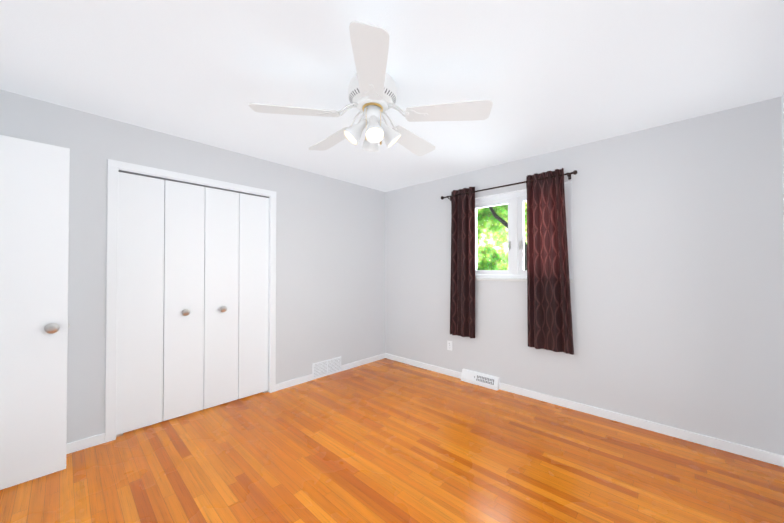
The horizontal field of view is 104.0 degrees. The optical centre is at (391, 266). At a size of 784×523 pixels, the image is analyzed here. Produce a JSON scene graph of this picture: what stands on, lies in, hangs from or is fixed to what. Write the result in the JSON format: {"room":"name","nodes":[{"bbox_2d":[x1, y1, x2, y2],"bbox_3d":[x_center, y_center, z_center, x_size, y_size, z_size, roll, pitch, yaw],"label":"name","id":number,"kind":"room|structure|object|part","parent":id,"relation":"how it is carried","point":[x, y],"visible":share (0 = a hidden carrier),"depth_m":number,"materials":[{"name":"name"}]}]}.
{"room":"empty bedroom","nodes":[
{"label":"empty bedroom","id":0,"kind":"room"},
{"bbox_2d":[0,89,384,443],"bbox_3d":[-1.539,0.101,3.051,0.120,2.440,4.100,-1,-1,43],"label":"wall","id":1,"kind":"structure","parent":0,"point":[330,268],"depth_m":3.20,"materials":[{"name":"grey paint"}]},
{"bbox_2d":[66,433,104,453],"bbox_3d":[-2.475,1.274,1.935,0.013,0.072,0.967,-1,-1,43],"label":"baseboard","id":2,"kind":"structure","parent":1,"relation":"attached to","point":[95,440],"depth_m":2.21,"materials":[{"name":"white wood"}]},
{"bbox_2d":[105,159,275,442],"bbox_3d":[-1.718,0.255,2.806,0.083,2.128,1.327,-1,-1,43],"label":"closet","id":3,"kind":"object","parent":1,"relation":"attached to","point":[195,258],"depth_m":2.69,"materials":[{"name":"white wood"}]},
{"bbox_3d":[-2.044,0.280,2.489,0.032,2.042,0.298,-1,-1,43],"label":"door","id":4,"kind":"part","parent":3,"relation":"part of","materials":[{"name":"white wood"}]},
{"bbox_3d":[-1.820,0.282,2.694,0.080,2.042,0.298,-1,-1,43],"label":"door","id":5,"kind":"part","parent":3,"relation":"part of","materials":[{"name":"white wood"}]},
{"bbox_3d":[-1.614,0.285,2.916,0.080,2.042,0.298,-1,-1,43],"label":"door","id":6,"kind":"part","parent":3,"relation":"part of","materials":[{"name":"white wood"}]},
{"bbox_3d":[-1.425,0.287,3.154,0.032,2.042,0.298,-1,-1,43],"label":"door","id":7,"kind":"part","parent":3,"relation":"part of","materials":[{"name":"white wood"}]},
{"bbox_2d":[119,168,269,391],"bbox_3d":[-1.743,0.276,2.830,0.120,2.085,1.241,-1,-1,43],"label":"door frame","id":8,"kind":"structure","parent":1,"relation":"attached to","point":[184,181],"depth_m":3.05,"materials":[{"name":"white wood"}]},
{"bbox_2d":[276,374,312,390],"bbox_3d":[-1.087,1.289,3.426,0.013,0.072,0.456,-1,-1,43],"label":"baseboard","id":9,"kind":"structure","parent":1,"relation":"attached to","point":[293,382],"depth_m":3.42,"materials":[{"name":"white wood"}]},
{"bbox_2d":[312,356,340,379],"bbox_3d":[-0.786,1.233,3.746,0.019,0.190,0.420,-1,-1,43],"label":"air vent","id":10,"kind":"object","parent":1,"relation":"in","point":[320,369],"visible":1,"depth_m":3.73,"materials":[{"name":"white metal"}]},
{"bbox_2d":[341,353,384,370],"bbox_3d":[-0.376,1.297,4.190,0.013,0.072,0.790,-1,-1,43],"label":"baseboard","id":11,"kind":"structure","parent":1,"relation":"attached to","point":[378,357],"depth_m":4.15,"materials":[{"name":"white wood"}]},
{"bbox_2d":[0,358,783,522],"bbox_3d":[-0.792,1.357,1.639,4.680,0.100,5.630,-1,-1,43],"label":"floor","id":12,"kind":"structure","parent":0,"point":[385,440],"depth_m":1.99,"materials":[{"name":"brown wood"}]},
{"bbox_2d":[0,0,783,191],"bbox_3d":[-0.792,-1.183,1.665,4.680,0.100,5.630,-1,-1,43],"label":"ceiling","id":13,"kind":"structure","parent":0,"point":[546,76],"depth_m":1.75,"materials":[{"name":"white paint"}]},
{"bbox_2d":[248,21,492,155],"bbox_3d":[-0.114,-0.920,1.894,1.263,0.422,1.250,-1,-1,43],"label":"fan","id":14,"kind":"object","parent":13,"relation":"hanging from","point":[372,92],"visible":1,"depth_m":1.74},
{"bbox_3d":[-0.557,-0.892,1.752,0.382,0.038,0.438,-1,-1,43],"label":"blade","id":15,"kind":"part","parent":14,"relation":"part of","materials":[{"name":"white wood"}]},
{"bbox_3d":[-0.406,-0.888,2.147,0.490,0.038,0.168,-1,-1,43],"label":"blade","id":16,"kind":"part","parent":14,"relation":"part of","materials":[{"name":"white wood"}]},
{"bbox_3d":[-0.095,-0.896,1.371,0.415,0.038,0.410,-1,-1,43],"label":"blade","id":17,"kind":"part","parent":14,"relation":"part of","materials":[{"name":"white wood"}]},
{"bbox_3d":[-0.115,-0.993,1.818,0.290,0.277,0.290,-1,-1,43],"label":"motor","id":18,"kind":"part","parent":14,"relation":"part of","materials":[{"name":"white metal"}]},
{"bbox_3d":[0.134,-0.888,2.181,0.190,0.038,0.490,-1,-1,43],"label":"blade","id":19,"kind":"part","parent":14,"relation":"part of","materials":[{"name":"white wood"}]},
{"bbox_3d":[0.329,-0.892,1.769,0.445,0.038,0.372,-1,-1,43],"label":"blade","id":20,"kind":"part","parent":14,"relation":"part of","materials":[{"name":"white wood"}]},
{"bbox_2d":[385,97,783,455],"bbox_3d":[1.316,0.104,3.344,3.900,2.440,0.220,-1,-1,43],"label":"wall","id":21,"kind":"structure","parent":0,"point":[677,296],"depth_m":2.48,"materials":[{"name":"grey paint"}]},
{"bbox_2d":[385,353,461,378],"bbox_3d":[0.368,1.295,4.053,1.290,0.072,0.016,-1,-1,43],"label":"baseboard","id":22,"kind":"structure","parent":21,"relation":"attached to","point":[445,371],"depth_m":3.99,"materials":[{"name":"white wood"}]},
{"bbox_2d":[447,340,451,350],"bbox_3d":[0.706,0.963,3.747,0.070,0.114,0.008,-1,-1,43],"label":"electrical outlet plate","id":23,"kind":"object","parent":21,"relation":"attached to","point":[449,345],"visible":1,"depth_m":3.74,"materials":[{"name":"white plastic"}]},
{"bbox_2d":[461,369,499,389],"bbox_3d":[0.986,1.263,3.447,0.440,0.125,0.062,-1,-1,43],"label":"air vent","id":24,"kind":"object","parent":21,"relation":"in","point":[482,379],"visible":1,"depth_m":3.42,"materials":[{"name":"white metal"}]},
{"bbox_2d":[441,168,576,354],"bbox_3d":[1.153,-0.054,3.272,1.466,1.715,0.109,-1,-1,43],"label":"curtains","id":25,"kind":"object","parent":21,"relation":"attached to","point":[549,315],"visible":1,"depth_m":2.98,"materials":[{"name":"fabric"}]},
{"bbox_3d":[1.157,-0.845,3.285,1.466,0.056,0.096,-1,-1,43],"label":"rod","id":26,"kind":"part","parent":25,"relation":"part of","materials":[{"name":"brown metal"}]},
{"bbox_2d":[475,181,572,279],"bbox_3d":[1.322,-0.339,3.278,1.105,0.925,0.124,-1,-1,43],"label":"window","id":27,"kind":"structure","parent":21,"relation":"in","point":[515,200],"depth_m":3.26,"materials":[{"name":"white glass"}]},
{"bbox_3d":[1.332,-0.329,3.288,0.929,0.729,0.005,-1,-1,43],"label":"glass","id":28,"kind":"part","parent":27,"relation":"part of","materials":[{"name":"clear glass"}]},
{"bbox_2d":[509,240,520,249],"bbox_3d":[1.307,-0.228,3.260,0.122,0.104,0.032,-1,-1,43],"label":"handle","id":29,"kind":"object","parent":27,"relation":"attached to","point":[510,245],"depth_m":3.26,"materials":[{"name":"white metal"}]},
{"bbox_2d":[475,278,572,282],"bbox_3d":[1.315,0.138,3.265,1.104,0.029,0.147,-1,-1,43],"label":"window sill","id":30,"kind":"structure","parent":21,"relation":"attached to","point":[503,279],"depth_m":3.28,"materials":[{"name":"wood"}]},
{"bbox_2d":[499,383,780,465],"bbox_3d":[1.858,1.281,2.666,1.900,0.072,0.016,-1,-1,43],"label":"baseboard","id":31,"kind":"structure","parent":21,"relation":"attached to","point":[701,439],"depth_m":2.43,"materials":[{"name":"white wood"}]},
{"bbox_2d":[781,93,783,259],"bbox_3d":[1.227,0.075,0.475,0.120,2.440,4.100,-1,-1,43],"label":"wall","id":32,"kind":"structure","parent":0,"point":[782,101],"depth_m":2.01,"materials":[{"name":"grey paint"}]},
{"bbox_2d":[781,455,783,466],"bbox_3d":[1.219,1.260,0.552,0.013,0.072,3.980,-1,-1,43],"label":"baseboard","id":33,"kind":"structure","parent":32,"relation":"attached to","point":[782,457],"depth_m":2.01,"materials":[{"name":"white wood"}]},
{"bbox_3d":[-1.512,0.073,0.307,3.660,2.440,0.120,-1,-1,43],"label":"wall","id":34,"kind":"structure","parent":0,"visible":0},
{"bbox_2d":[0,135,69,489],"bbox_3d":[-2.364,0.262,1.717,0.035,2.068,0.750,-1,-1,43],"label":"door leaf","id":35,"kind":"structure","parent":34,"relation":"in","point":[34,215],"depth_m":1.87,"materials":[{"name":"white wood"}]},
{"bbox_2d":[44,323,69,333],"bbox_3d":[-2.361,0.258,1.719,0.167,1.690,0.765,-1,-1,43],"label":"door knob","id":36,"kind":"object","parent":35,"relation":"attached to","point":[50,328],"depth_m":1.89,"materials":[{"name":"silver metal"}]},
{"label":"outside","id":37,"kind":"structure","parent":0,"visible":0},
{"bbox_2d":[477,201,526,269],"bbox_3d":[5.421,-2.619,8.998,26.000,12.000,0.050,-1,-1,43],"label":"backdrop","id":38,"kind":"structure","parent":37,"point":[483,218],"depth_m":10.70,"materials":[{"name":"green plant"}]},
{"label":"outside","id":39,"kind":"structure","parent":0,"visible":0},
{"bbox_2d":[489,207,526,269],"bbox_3d":[2.557,-0.395,6.484,1.853,5.502,0.360,-1,-1,43],"label":"trunk","id":40,"kind":"object","parent":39,"point":[498,218],"depth_m":6.62,"materials":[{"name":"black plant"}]}
]}

